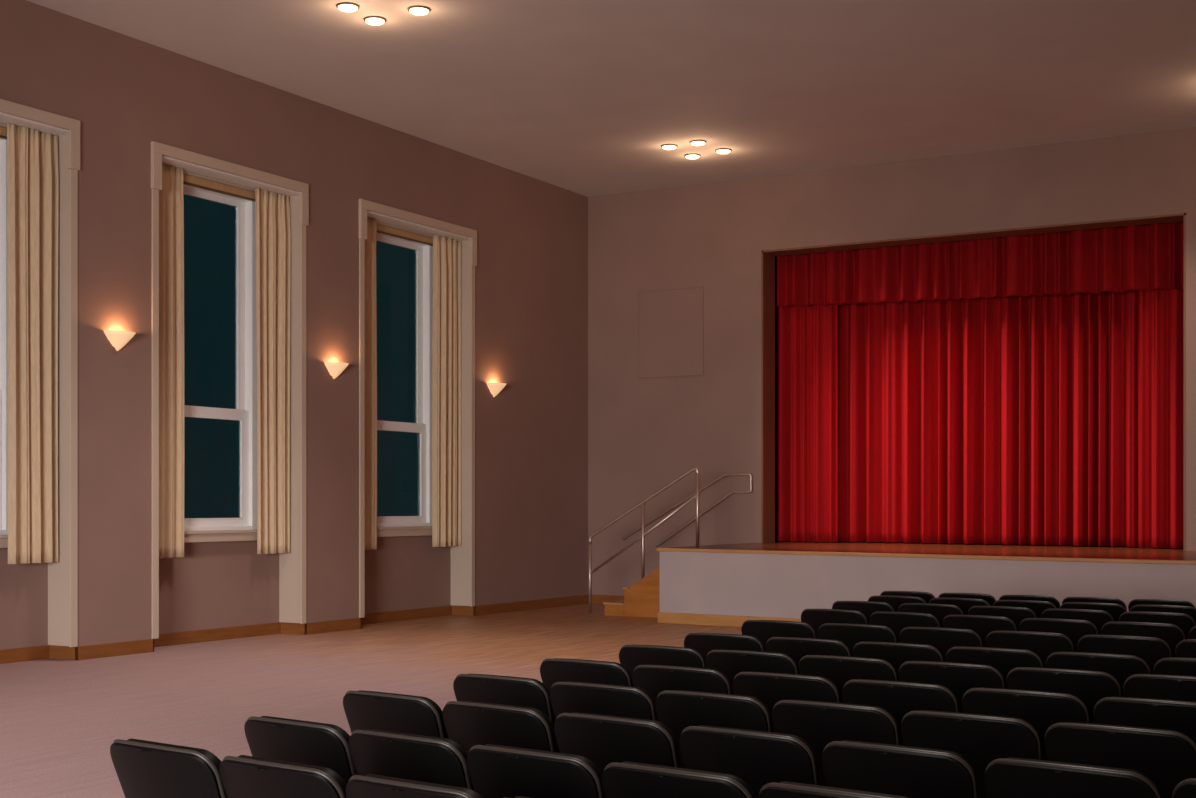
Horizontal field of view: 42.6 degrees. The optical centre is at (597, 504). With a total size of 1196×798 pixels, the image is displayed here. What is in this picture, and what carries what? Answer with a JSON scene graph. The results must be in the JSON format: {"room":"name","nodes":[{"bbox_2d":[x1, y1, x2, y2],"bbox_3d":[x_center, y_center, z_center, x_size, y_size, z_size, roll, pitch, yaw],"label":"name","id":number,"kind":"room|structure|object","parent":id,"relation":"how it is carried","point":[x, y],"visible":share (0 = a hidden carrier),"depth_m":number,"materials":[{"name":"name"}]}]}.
{"room":"auditorium","nodes":[
{"label":"auditorium","id":0,"kind":"room"},
{"bbox_2d":[0,0,587,649],"bbox_3d":[-7.434,-1.762,13.597,0.640,6.825,28.700,0,0,30],"label":"wall","id":1,"kind":"structure","parent":0,"point":[126,94],"depth_m":19.65,"materials":[{"name":"paint"}]},
{"bbox_2d":[0,138,7,547],"bbox_3d":[-6.563,-1.702,15.333,0.280,4.295,1.720,0,0,30],"label":"window","id":2,"kind":"structure","parent":1,"relation":"in","point":[3,143],"depth_m":15.92,"materials":[{"name":"white paint"}]},
{"bbox_2d":[7,123,58,563],"bbox_3d":[-5.920,-1.663,16.062,0.117,4.545,0.650,0,0,27],"label":"window curtain","id":3,"kind":"object","parent":1,"relation":"hanging from","point":[32,155],"visible":1,"depth_m":16.05,"materials":[{"name":"beige fabric"}]},
{"bbox_2d":[0,112,67,135],"bbox_3d":[-6.378,-3.950,15.227,0.406,0.020,2.600,0,0,30],"label":"trim","id":4,"kind":"structure","parent":1,"relation":"attached to","point":[5,118],"depth_m":15.90,"materials":[{"name":"white paint"}]},
{"bbox_2d":[0,99,79,646],"bbox_3d":[-6.356,-1.288,15.215,0.455,5.585,2.684,0,0,30],"label":"trim","id":5,"kind":"structure","parent":1,"relation":"attached to","point":[62,574],"depth_m":16.30,"materials":[{"name":"beige paint"}]},
{"bbox_2d":[159,162,183,557],"bbox_3d":[-5.021,-1.663,17.639,0.122,4.545,0.690,0,0,30],"label":"window curtain","id":6,"kind":"object","parent":1,"relation":"hanging from","point":[171,196],"visible":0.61,"depth_m":17.75,"materials":[{"name":"beige fabric"}]},
{"bbox_2d":[183,184,256,542],"bbox_3d":[-4.733,-1.702,18.554,0.280,4.295,1.720,0,0,30],"label":"window","id":7,"kind":"structure","parent":1,"relation":"in","point":[220,344],"depth_m":18.78,"materials":[{"name":"glass"}]},
{"bbox_2d":[183,170,254,201],"bbox_3d":[-4.633,-3.865,18.497,0.070,0.146,1.560,0,0,30],"label":"roller blind","id":8,"kind":"object","parent":7,"relation":"attached to","point":[189,178],"visible":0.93,"depth_m":18.53,"materials":[{"name":"beige paint"}]},
{"bbox_2d":[151,141,308,638],"bbox_3d":[-4.527,-1.288,18.437,0.455,5.585,2.644,0,0,30],"label":"trim","id":9,"kind":"structure","parent":1,"relation":"attached to","point":[292,565],"depth_m":19.42,"materials":[{"name":"beige paint"}]},
{"bbox_2d":[162,155,298,196],"bbox_3d":[-4.548,-3.950,18.449,0.406,0.020,2.560,0,0,30],"label":"trim","id":10,"kind":"structure","parent":1,"relation":"attached to","point":[186,166],"depth_m":18.43,"materials":[{"name":"white paint"}]},
{"bbox_2d":[255,187,290,553],"bbox_3d":[-4.108,-1.663,19.274,0.131,4.545,0.648,0,0,30],"label":"window curtain","id":11,"kind":"object","parent":1,"relation":"hanging from","point":[272,209],"visible":1,"depth_m":19.25,"materials":[{"name":"beige fabric"}]},
{"bbox_2d":[0,595,587,663],"bbox_3d":[-7.325,1.577,13.534,0.432,0.145,28.300,0,0,30],"label":"baseboard","id":12,"kind":"structure","parent":1,"relation":"attached to","point":[168,639],"depth_m":19.30,"materials":[{"name":"brown wood"}]},
{"bbox_2d":[365,217,376,549],"bbox_3d":[-3.194,-1.663,20.869,0.118,4.545,0.676,0,0,30],"label":"window curtain","id":13,"kind":"object","parent":1,"relation":"hanging from","point":[370,242],"visible":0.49,"depth_m":21.02,"materials":[{"name":"beige fabric"}]},
{"bbox_2d":[376,232,432,536],"bbox_3d":[-2.878,-1.702,21.819,0.280,4.295,1.720,0,0,30],"label":"window","id":14,"kind":"structure","parent":1,"relation":"in","point":[404,268],"depth_m":22.04,"materials":[{"name":"glass"}]},
{"bbox_2d":[377,221,432,245],"bbox_3d":[-2.778,-3.865,21.762,0.070,0.146,1.560,0,0,30],"label":"roller blind","id":15,"kind":"object","parent":14,"relation":"attached to","point":[384,228],"visible":0.83,"depth_m":21.77,"materials":[{"name":"beige paint"}]},
{"bbox_2d":[359,199,476,617],"bbox_3d":[-2.672,-1.288,21.702,0.455,5.585,2.744,0,0,30],"label":"trim","id":16,"kind":"structure","parent":1,"relation":"attached to","point":[463,556],"depth_m":22.75,"materials":[{"name":"beige paint"}]},
{"bbox_2d":[367,210,469,240],"bbox_3d":[-2.693,-3.950,21.714,0.406,0.020,2.660,0,0,30],"label":"trim","id":17,"kind":"structure","parent":1,"relation":"attached to","point":[379,217],"depth_m":21.67,"materials":[{"name":"white paint"}]},
{"bbox_2d":[432,235,460,546],"bbox_3d":[-2.219,-1.663,22.575,0.132,4.545,0.668,0,0,30],"label":"window curtain","id":18,"kind":"object","parent":1,"relation":"hanging from","point":[446,323],"visible":1,"depth_m":22.58,"materials":[{"name":"beige fabric"}]},
{"bbox_2d":[0,603,741,797],"bbox_3d":[0.501,1.710,10.296,17.700,0.120,30.800,0,0,30],"label":"floor","id":19,"kind":"structure","parent":0,"point":[60,719],"depth_m":14.49,"materials":[{"name":"carpet"}]},
{"bbox_2d":[110,738,227,797],"bbox_3d":[-1.290,1.215,5.238,0.558,0.869,0.617,0,0,37],"label":"chair","id":20,"kind":"object","parent":19,"relation":"on","point":[144,769],"visible":0.98,"depth_m":4.98,"materials":[{"name":"black plastic"}]},
{"bbox_2d":[220,755,346,797],"bbox_3d":[-0.834,1.215,4.895,0.558,0.869,0.617,0,0,37],"label":"chair","id":21,"kind":"object","parent":19,"relation":"on","point":[242,776],"visible":0.98,"depth_m":4.64,"materials":[{"name":"black plastic"}]},
{"bbox_2d":[244,716,356,782],"bbox_3d":[-0.963,1.215,5.790,0.558,0.869,0.617,0,0,37],"label":"chair","id":22,"kind":"object","parent":19,"relation":"on","point":[275,738],"visible":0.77,"depth_m":5.52,"materials":[{"name":"black leather"}]},
{"bbox_2d":[343,690,448,738],"bbox_3d":[-0.725,1.215,6.582,0.558,0.869,0.617,0,0,37],"label":"chair","id":23,"kind":"object","parent":19,"relation":"on","point":[364,710],"visible":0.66,"depth_m":6.32,"materials":[{"name":"black leather"}]},
{"bbox_2d":[348,729,473,790],"bbox_3d":[-0.517,1.215,5.450,0.558,0.869,0.617,0,0,37],"label":"chair","id":24,"kind":"object","parent":19,"relation":"on","point":[435,760],"visible":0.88,"depth_m":5.19,"materials":[{"name":"black plastic"}]},
{"bbox_2d":[346,774,483,797],"bbox_3d":[-0.379,1.215,4.551,0.558,0.869,0.617,0,0,37],"label":"chair","id":25,"kind":"object","parent":19,"relation":"on","point":[370,785],"visible":1,"depth_m":4.33,"materials":[{"name":"black leather"}]},
{"bbox_2d":[442,701,557,752],"bbox_3d":[-0.265,1.215,6.235,0.558,0.869,0.617,0,0,37],"label":"chair","id":26,"kind":"object","parent":19,"relation":"on","point":[469,724],"visible":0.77,"depth_m":5.98,"materials":[{"name":"black leather"}]},
{"bbox_2d":[453,674,559,752],"bbox_3d":[-0.317,1.215,7.239,0.558,0.869,0.617,0,0,35],"label":"chair","id":27,"kind":"object","parent":19,"relation":"on","point":[495,689],"visible":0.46,"depth_m":6.97,"materials":[{"name":"black leather"}]},
{"bbox_2d":[466,744,604,797],"bbox_3d":[-0.071,1.215,5.109,0.558,0.869,0.617,0,0,37],"label":"chair","id":28,"kind":"object","parent":19,"relation":"on","point":[495,771],"visible":0.99,"depth_m":4.86,"materials":[{"name":"black leather"}]},
{"bbox_2d":[540,658,632,719],"bbox_3d":[0.062,1.215,7.961,0.558,0.869,0.617,0,0,34],"label":"chair","id":29,"kind":"object","parent":19,"relation":"on","point":[552,670],"visible":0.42,"depth_m":7.70,"materials":[{"name":"black leather"}]},
{"bbox_2d":[553,658,632,686],"bbox_3d":[-0.033,1.000,7.832,0.523,0.433,0.236,0,0,34],"label":"seat","id":30,"kind":"object","parent":29,"relation":"on","point":[588,671],"depth_m":7.68,"materials":[{"name":"black leather"}]},
{"bbox_2d":[550,681,657,720],"bbox_3d":[0.145,1.215,6.920,0.558,0.869,0.617,0,0,35],"label":"chair","id":31,"kind":"object","parent":19,"relation":"on","point":[565,697],"visible":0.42,"depth_m":6.66,"materials":[{"name":"black plastic"}]},
{"bbox_2d":[554,712,680,773],"bbox_3d":[0.196,1.215,5.888,0.558,0.869,0.617,0,0,37],"label":"chair","id":32,"kind":"object","parent":19,"relation":"on","point":[604,740],"visible":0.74,"depth_m":5.64,"materials":[{"name":"black plastic"}]},
{"bbox_2d":[603,567,659,617],"bbox_3d":[1.249,1.150,23.562,1.385,1.000,2.332,0,0,30],"label":"stairs","id":33,"kind":"structure","parent":19,"relation":"on","point":[641,599],"depth_m":22.59,"materials":[{"name":"brown wood"}]},
{"bbox_2d":[588,468,698,613],"bbox_3d":[0.669,0.552,22.852,1.866,2.197,0.054,0,0,30],"label":"stair handrail","id":34,"kind":"object","parent":33,"relation":"attached to","point":[642,503],"visible":0.98,"depth_m":22.84,"materials":[{"name":"metal"}]},
{"bbox_2d":[619,645,705,686],"bbox_3d":[0.478,1.215,8.737,0.558,0.869,0.617,0,0,33],"label":"chair","id":35,"kind":"object","parent":19,"relation":"on","point":[630,656],"visible":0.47,"depth_m":8.48,"materials":[{"name":"black plastic"}]},
{"bbox_2d":[650,645,705,667],"bbox_3d":[0.386,1.000,8.606,0.523,0.433,0.236,0,0,33],"label":"cushion","id":36,"kind":"object","parent":35,"relation":"on","point":[659,655],"depth_m":8.44,"materials":[{"name":"black leather"}]},
{"bbox_2d":[602,761,755,797],"bbox_3d":[0.375,1.215,4.769,0.558,0.869,0.617,0,0,37],"label":"chair","id":37,"kind":"object","parent":19,"relation":"on","point":[626,779],"visible":1,"depth_m":4.53,"materials":[{"name":"black leather"}]},
{"bbox_2d":[632,665,731,721],"bbox_3d":[0.532,1.215,7.645,0.558,0.869,0.617,0,0,34],"label":"chair","id":38,"kind":"object","parent":19,"relation":"on","point":[654,679],"visible":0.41,"depth_m":7.39,"materials":[{"name":"black plastic"}]},
{"bbox_2d":[658,665,731,693],"bbox_3d":[0.436,1.000,7.516,0.523,0.433,0.236,0,0,34],"label":"cushion","id":39,"kind":"object","parent":38,"relation":"on","point":[686,678],"depth_m":7.36,"materials":[{"name":"black leather"}]},
{"bbox_2d":[655,690,772,768],"bbox_3d":[0.607,1.215,6.600,0.558,0.869,0.617,0,0,35],"label":"chair","id":40,"kind":"object","parent":19,"relation":"on","point":[678,710],"visible":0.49,"depth_m":6.35,"materials":[{"name":"black plastic"}]},
{"bbox_2d":[671,690,772,731],"bbox_3d":[0.511,1.000,6.472,0.523,0.433,0.236,0,0,35],"label":"cushion","id":41,"kind":"object","parent":40,"relation":"on","point":[729,710],"depth_m":6.33,"materials":[{"name":"black leather"}]},
{"bbox_2d":[684,633,763,659],"bbox_3d":[0.892,1.215,9.538,0.558,0.869,0.617,0,0,33],"label":"chair","id":42,"kind":"object","parent":19,"relation":"on","point":[704,643],"visible":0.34,"depth_m":9.29,"materials":[{"name":"black leather"}]},
{"bbox_2d":[716,633,763,649],"bbox_3d":[0.799,1.000,9.408,0.523,0.433,0.236,0,0,33],"label":"cushion","id":43,"kind":"object","parent":42,"relation":"on","point":[723,641],"depth_m":9.24,"materials":[{"name":"black leather"}]},
{"bbox_2d":[679,725,819,797],"bbox_3d":[0.657,1.215,5.540,0.558,0.869,0.617,0,0,37],"label":"chair","id":44,"kind":"object","parent":19,"relation":"on","point":[758,758],"visible":0.84,"depth_m":5.29,"materials":[{"name":"black leather"}]},
{"bbox_2d":[705,650,797,693],"bbox_3d":[0.948,1.215,8.437,0.558,0.869,0.617,0,0,33],"label":"chair","id":45,"kind":"object","parent":19,"relation":"on","point":[730,663],"visible":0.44,"depth_m":8.19,"materials":[{"name":"black leather"}]},
{"bbox_2d":[737,650,797,673],"bbox_3d":[0.856,1.000,8.306,0.523,0.433,0.236,0,0,33],"label":"cushion","id":46,"kind":"object","parent":45,"relation":"on","point":[747,661],"depth_m":8.14,"materials":[{"name":"black leather"}]},
{"bbox_2d":[741,620,815,651],"bbox_3d":[1.345,1.215,10.601,0.558,0.869,0.617,0,0,32],"label":"chair","id":47,"kind":"object","parent":19,"relation":"on","point":[763,630],"visible":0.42,"depth_m":10.35,"materials":[{"name":"black plastic"}]},
{"bbox_2d":[733,672,839,732],"bbox_3d":[1.001,1.215,7.329,0.558,0.869,0.617,0,0,34],"label":"chair","id":48,"kind":"object","parent":19,"relation":"on","point":[770,688],"visible":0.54,"depth_m":7.08,"materials":[{"name":"black plastic"}]},
{"bbox_2d":[760,672,839,702],"bbox_3d":[0.906,1.000,7.200,0.523,0.433,0.236,0,0,34],"label":"cushion","id":49,"kind":"object","parent":48,"relation":"on","point":[798,687],"depth_m":7.05,"materials":[{"name":"black leather"}]},
{"bbox_2d":[765,637,850,673],"bbox_3d":[1.363,1.215,9.231,0.558,0.869,0.617,0,0,33],"label":"chair","id":50,"kind":"object","parent":19,"relation":"on","point":[796,648],"visible":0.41,"depth_m":8.98,"materials":[{"name":"black plastic"}]},
{"bbox_2d":[791,637,850,655],"bbox_3d":[1.270,1.000,9.101,0.523,0.433,0.236,0,0,33],"label":"cushion","id":51,"kind":"object","parent":50,"relation":"on","point":[799,646],"depth_m":8.94,"materials":[{"name":"black leather"}]},
{"bbox_2d":[758,781,908,797],"bbox_3d":[0.822,1.215,4.429,0.558,0.869,0.617,0,0,37],"label":"chair","id":52,"kind":"object","parent":19,"relation":"on","point":[784,789],"visible":1,"depth_m":4.24,"materials":[{"name":"black plastic"}]},
{"bbox_2d":[801,609,867,638],"bbox_3d":[1.908,1.215,11.726,0.558,0.869,0.617,0,0,35],"label":"chair","id":53,"kind":"object","parent":19,"relation":"on","point":[815,618],"visible":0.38,"depth_m":11.49,"materials":[{"name":"black plastic"}]},
{"bbox_2d":[772,700,898,785],"bbox_3d":[1.069,1.215,6.280,0.558,0.869,0.617,0,0,35],"label":"chair","id":54,"kind":"object","parent":19,"relation":"on","point":[819,723],"visible":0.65,"depth_m":6.04,"materials":[{"name":"black leather"}]},
{"bbox_2d":[794,700,898,740],"bbox_3d":[0.973,1.000,6.152,0.523,0.433,0.236,0,0,35],"label":"cushion","id":55,"kind":"object","parent":54,"relation":"on","point":[856,722],"depth_m":6.01,"materials":[{"name":"black leather"}]},
{"bbox_2d":[798,655,896,702],"bbox_3d":[1.417,1.215,8.137,0.558,0.869,0.617,0,0,33],"label":"chair","id":56,"kind":"object","parent":19,"relation":"on","point":[838,669],"visible":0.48,"depth_m":7.89,"materials":[{"name":"black plastic"}]},
{"bbox_2d":[821,655,896,675],"bbox_3d":[1.325,1.000,8.006,0.523,0.433,0.236,0,0,33],"label":"cushion","id":57,"kind":"object","parent":56,"relation":"on","point":[831,665],"depth_m":7.86,"materials":[{"name":"black leather"}]},
{"bbox_2d":[818,623,895,656],"bbox_3d":[1.830,1.215,10.300,0.558,0.869,0.617,0,0,32],"label":"chair","id":58,"kind":"object","parent":19,"relation":"on","point":[850,635],"visible":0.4,"depth_m":10.05,"materials":[{"name":"black plastic"}]},
{"bbox_2d":[832,601,893,624],"bbox_3d":[2.291,1.215,12.692,0.558,0.869,0.617,0,0,34],"label":"chair","id":59,"kind":"object","parent":19,"relation":"on","point":[867,608],"visible":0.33,"depth_m":12.43,"materials":[{"name":"black plastic"}]},
{"bbox_2d":[852,642,942,680],"bbox_3d":[1.834,1.215,8.925,0.558,0.869,0.617,0,0,33],"label":"chair","id":60,"kind":"object","parent":19,"relation":"on","point":[896,654],"visible":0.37,"depth_m":8.67,"materials":[{"name":"black leather"}]},
{"bbox_2d":[888,642,942,657],"bbox_3d":[1.740,1.000,8.794,0.523,0.433,0.236,0,0,33],"label":"cushion","id":61,"kind":"object","parent":60,"relation":"on","point":[895,650],"depth_m":8.63,"materials":[{"name":"black plastic"}]},
{"bbox_2d":[822,740,977,797],"bbox_3d":[1.118,1.215,5.193,0.558,0.869,0.617,0,0,37],"label":"chair","id":62,"kind":"object","parent":19,"relation":"on","point":[907,771],"visible":0.95,"depth_m":4.95,"materials":[{"name":"black leather"}]},
{"bbox_2d":[842,679,957,745],"bbox_3d":[1.471,1.215,7.013,0.558,0.869,0.617,0,0,34],"label":"chair","id":63,"kind":"object","parent":19,"relation":"on","point":[899,698],"visible":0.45,"depth_m":6.77,"materials":[{"name":"black plastic"}]},
{"bbox_2d":[857,679,956,699],"bbox_3d":[1.376,1.000,6.884,0.523,0.433,0.236,0,0,34],"label":"cushion","id":64,"kind":"object","parent":63,"relation":"on","point":[867,689],"depth_m":6.75,"materials":[{"name":"black leather"}]},
{"bbox_2d":[870,612,939,642],"bbox_3d":[2.375,1.215,11.402,0.558,0.869,0.617,0,0,35],"label":"chair","id":65,"kind":"object","parent":19,"relation":"on","point":[896,621],"visible":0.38,"depth_m":11.16,"materials":[{"name":"black plastic"}]},
{"bbox_2d":[657,541,1195,626],"bbox_3d":[8.063,1.124,19.980,14.097,1.052,5.866,0,0,35],"label":"stage","id":66,"kind":"object","parent":19,"relation":"on","point":[730,585],"visible":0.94,"depth_m":19.90,"materials":[{"name":"paint"}]},
{"bbox_2d":[775,304,837,541],"bbox_3d":[3.339,-1.629,24.703,1.081,4.443,0.250,0,0,30],"label":"stage curtain","id":67,"kind":"object","parent":66,"relation":"on","point":[806,443],"visible":0.93,"depth_m":24.68,"materials":[{"name":"red fabric"}]},
{"bbox_2d":[838,290,1137,546],"bbox_3d":[6.087,-1.618,23.577,5.316,4.464,0.485,0,0,30],"label":"stage curtain","id":68,"kind":"object","parent":66,"relation":"on","point":[1009,420],"visible":0.71,"depth_m":23.59,"materials":[{"name":"red fabric"}]},
{"bbox_2d":[1138,288,1183,547],"bbox_3d":[8.223,-1.616,21.924,0.977,4.468,0.236,0,0,26],"label":"stage curtain","id":69,"kind":"object","parent":66,"relation":"on","point":[1160,311],"visible":0.74,"depth_m":21.99,"materials":[{"name":"red fabric"}]},
{"bbox_2d":[898,603,962,627],"bbox_3d":[2.774,1.215,12.371,0.558,0.869,0.617,0,0,34],"label":"chair","id":70,"kind":"object","parent":19,"relation":"on","point":[940,611],"visible":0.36,"depth_m":12.11,"materials":[{"name":"black plastic"}]},
{"bbox_2d":[899,627,981,661],"bbox_3d":[2.314,1.215,9.999,0.558,0.869,0.617,0,0,32],"label":"chair","id":71,"kind":"object","parent":19,"relation":"on","point":[943,639],"visible":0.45,"depth_m":9.75,"materials":[{"name":"black leather"}]},
{"bbox_2d":[898,661,1003,712],"bbox_3d":[1.886,1.215,7.838,0.558,0.869,0.617,0,0,33],"label":"chair","id":72,"kind":"object","parent":19,"relation":"on","point":[959,678],"visible":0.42,"depth_m":7.59,"materials":[{"name":"black plastic"}]},
{"bbox_2d":[927,661,1000,673],"bbox_3d":[1.794,1.000,7.706,0.523,0.433,0.236,0,0,33],"label":"cushion","id":73,"kind":"object","parent":72,"relation":"on","point":[933,667],"depth_m":7.56,"materials":[{"name":"black leather"}]},
{"bbox_2d":[901,710,1040,797],"bbox_3d":[1.532,1.215,5.961,0.558,0.869,0.617,0,0,35],"label":"chair","id":74,"kind":"object","parent":19,"relation":"on","point":[981,739],"visible":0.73,"depth_m":5.72,"materials":[{"name":"black plastic"}]},
{"bbox_2d":[919,710,1037,732],"bbox_3d":[1.435,1.000,5.833,0.523,0.433,0.236,0,0,35],"label":"cushion","id":75,"kind":"object","parent":74,"relation":"on","point":[929,722],"depth_m":5.70,"materials":[{"name":"black leather"}]},
{"bbox_2d":[942,615,1015,646],"bbox_3d":[2.842,1.215,11.079,0.558,0.869,0.617,0,0,35],"label":"chair","id":76,"kind":"object","parent":19,"relation":"on","point":[982,625],"visible":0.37,"depth_m":10.83,"materials":[{"name":"black plastic"}]},
{"bbox_2d":[946,646,1042,688],"bbox_3d":[2.304,1.215,8.618,0.558,0.869,0.617,0,0,33],"label":"chair","id":77,"kind":"object","parent":19,"relation":"on","point":[1004,660],"visible":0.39,"depth_m":8.36,"materials":[{"name":"black plastic"}]},
{"bbox_2d":[960,646,1038,656],"bbox_3d":[2.211,1.000,8.487,0.523,0.433,0.236,0,0,33],"label":"cushion","id":78,"kind":"object","parent":77,"relation":"on","point":[964,651],"depth_m":8.36,"materials":[{"name":"black leather"}]},
{"bbox_2d":[968,606,1035,630],"bbox_3d":[3.257,1.215,12.050,0.558,0.869,0.617,0,0,34],"label":"chair","id":79,"kind":"object","parent":19,"relation":"on","point":[1016,614],"visible":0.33,"depth_m":11.78,"materials":[{"name":"black plastic"}]},
{"bbox_2d":[993,600,1056,617],"bbox_3d":[3.643,1.215,12.804,0.558,0.869,0.617,0,0,33],"label":"chair","id":80,"kind":"object","parent":19,"relation":"on","point":[1037,607],"visible":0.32,"depth_m":12.53,"materials":[{"name":"black plastic"}]},
{"bbox_2d":[962,687,1088,760],"bbox_3d":[1.941,1.215,6.697,0.558,0.869,0.617,0,0,34],"label":"chair","id":81,"kind":"object","parent":19,"relation":"on","point":[1041,709],"visible":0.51,"depth_m":6.45,"materials":[{"name":"black leather"}]},
{"bbox_2d":[981,687,1082,701],"bbox_3d":[1.845,1.000,6.568,0.523,0.433,0.236,0,0,34],"label":"cushion","id":82,"kind":"object","parent":81,"relation":"on","point":[987,694],"depth_m":6.44,"materials":[{"name":"black leather"}]},
{"bbox_2d":[986,631,1073,667],"bbox_3d":[2.799,1.215,9.698,0.558,0.869,0.617,0,0,32],"label":"chair","id":83,"kind":"object","parent":19,"relation":"on","point":[1043,644],"visible":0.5,"depth_m":9.44,"materials":[{"name":"black plastic"}]},
{"bbox_2d":[1020,618,1097,651],"bbox_3d":[3.309,1.215,10.755,0.558,0.869,0.617,0,0,35],"label":"chair","id":84,"kind":"object","parent":19,"relation":"on","point":[1074,630],"visible":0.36,"depth_m":10.49,"materials":[{"name":"black leather"}]},
{"bbox_2d":[1006,667,1120,723],"bbox_3d":[2.355,1.215,7.538,0.558,0.869,0.617,0,0,33],"label":"chair","id":85,"kind":"object","parent":19,"relation":"on","point":[1089,686],"visible":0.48,"depth_m":7.27,"materials":[{"name":"black plastic"}]},
{"bbox_2d":[1028,667,1111,675],"bbox_3d":[2.263,1.000,7.407,0.523,0.433,0.236,0,0,33],"label":"cushion","id":86,"kind":"object","parent":85,"relation":"on","point":[1032,671],"depth_m":7.28,"materials":[{"name":"black leather"}]},
{"bbox_2d":[984,757,1159,797],"bbox_3d":[1.578,1.215,4.846,0.558,0.869,0.617,0,0,37],"label":"chair","id":87,"kind":"object","parent":19,"relation":"on","point":[1010,777],"visible":1,"depth_m":4.62,"materials":[{"name":"black plastic"}]},
{"bbox_2d":[1006,757,1157,789],"bbox_3d":[1.476,1.000,4.722,0.523,0.433,0.236,0,0,37],"label":"cushion","id":88,"kind":"object","parent":87,"relation":"on","point":[1018,777],"depth_m":4.60,"materials":[{"name":"black leather"}]},
{"bbox_2d":[1041,609,1113,634],"bbox_3d":[3.740,1.215,11.729,0.558,0.869,0.617,0,0,34],"label":"chair","id":89,"kind":"object","parent":19,"relation":"on","point":[1098,618],"visible":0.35,"depth_m":11.45,"materials":[{"name":"black plastic"}]},
{"bbox_2d":[1059,602,1126,621],"bbox_3d":[4.109,1.215,12.498,0.558,0.869,0.617,0,0,33],"label":"chair","id":90,"kind":"object","parent":19,"relation":"on","point":[1115,610],"visible":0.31,"depth_m":12.21,"materials":[{"name":"black plastic"}]},
{"bbox_2d":[1046,652,1149,696],"bbox_3d":[2.775,1.215,8.311,0.558,0.869,0.617,0,0,33],"label":"chair","id":91,"kind":"object","parent":19,"relation":"on","point":[1121,667],"visible":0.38,"depth_m":8.04,"materials":[{"name":"black plastic"}]},
{"bbox_2d":[1079,652,1142,659],"bbox_3d":[2.682,1.000,8.181,0.523,0.433,0.236,0,0,33],"label":"cushion","id":92,"kind":"object","parent":91,"relation":"on","point":[1082,655],"depth_m":8.03,"materials":[{"name":"black leather"}]},
{"bbox_2d":[1045,722,1195,797],"bbox_3d":[1.994,1.215,5.641,0.558,0.869,0.617,0,0,35],"label":"chair","id":93,"kind":"object","parent":19,"relation":"on","point":[1167,757],"visible":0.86,"depth_m":5.38,"materials":[{"name":"black leather"}]},
{"bbox_2d":[1064,722,1191,739],"bbox_3d":[1.897,1.000,5.513,0.523,0.433,0.236,0,0,35],"label":"cushion","id":94,"kind":"object","parent":93,"relation":"on","point":[1072,730],"depth_m":5.40,"materials":[{"name":"black leather"}]},
{"bbox_2d":[1078,635,1170,673],"bbox_3d":[3.283,1.215,9.398,0.558,0.869,0.617,0,0,32],"label":"chair","id":95,"kind":"object","parent":19,"relation":"on","point":[1151,650],"visible":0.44,"depth_m":9.13,"materials":[{"name":"black plastic"}]},
{"bbox_2d":[1101,622,1184,656],"bbox_3d":[3.776,1.215,10.431,0.558,0.869,0.617,0,0,35],"label":"chair","id":96,"kind":"object","parent":19,"relation":"on","point":[1171,634],"visible":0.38,"depth_m":10.16,"materials":[{"name":"black leather"}]},
{"bbox_2d":[1094,697,1195,743],"bbox_3d":[2.410,1.215,6.380,0.558,0.869,0.617,0,0,34],"label":"chair","id":97,"kind":"object","parent":19,"relation":"on","point":[1177,715],"visible":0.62,"depth_m":6.16,"materials":[{"name":"black plastic"}]},
{"bbox_2d":[1119,612,1195,638],"bbox_3d":[4.223,1.215,11.408,0.558,0.869,0.617,0,0,34],"label":"chair","id":98,"kind":"object","parent":19,"relation":"on","point":[1184,622],"visible":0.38,"depth_m":11.13,"materials":[{"name":"black leather"}]},
{"bbox_2d":[1123,674,1195,701],"bbox_3d":[2.824,1.215,7.238,0.558,0.869,0.617,0,0,33],"label":"chair","id":99,"kind":"object","parent":19,"relation":"on","point":[1154,686],"visible":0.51,"depth_m":7.04,"materials":[{"name":"black plastic"}]},
{"bbox_2d":[1154,657,1195,675],"bbox_3d":[3.246,1.215,8.004,0.558,0.869,0.617,0,0,33],"label":"chair","id":100,"kind":"object","parent":19,"relation":"on","point":[1172,665],"visible":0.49,"depth_m":7.85,"materials":[{"name":"black leather"}]},
{"bbox_2d":[26,0,1195,196],"bbox_3d":[0.501,-5.250,10.296,17.700,0.150,30.800,0,0,30],"label":"ceiling","id":101,"kind":"structure","parent":0,"point":[583,97],"depth_m":18.25,"materials":[{"name":"paint"}]},
{"bbox_2d":[588,127,1195,595],"bbox_3d":[7.100,-1.762,21.872,17.660,6.825,0.450,0,0,30],"label":"wall","id":102,"kind":"structure","parent":0,"point":[644,434],"depth_m":24.42,"materials":[{"name":"paint"}]},
{"bbox_2d":[637,286,703,377],"bbox_3d":[1.175,-2.810,24.967,1.200,1.440,0.022,0,0,30],"label":"wall panel","id":103,"kind":"object","parent":102,"relation":"attached to","point":[670,321],"visible":1,"depth_m":24.95,"materials":[{"name":"paint"}]},
{"bbox_2d":[622,473,751,546],"bbox_3d":[1.425,0.099,24.777,2.350,1.193,0.095,0,0,30],"label":"wall handrail","id":104,"kind":"object","parent":102,"relation":"attached to","point":[747,474],"visible":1,"depth_m":24.65,"materials":[{"name":"metal"}]},
{"bbox_2d":[761,213,1185,550],"bbox_3d":[5.446,-1.633,22.822,6.325,4.765,0.474,0,0,30],"label":"trim","id":105,"kind":"structure","parent":102,"relation":"attached to","point":[767,256],"depth_m":24.17,"materials":[{"name":"brown wood"}]},
{"bbox_2d":[776,221,1183,307],"bbox_3d":[5.652,-3.552,23.164,6.458,0.996,0.262,0,0,30],"label":"valance","id":106,"kind":"object","parent":102,"relation":"hanging from","point":[1148,257],"visible":0.94,"depth_m":23.02,"materials":[{"name":"red fabric"}]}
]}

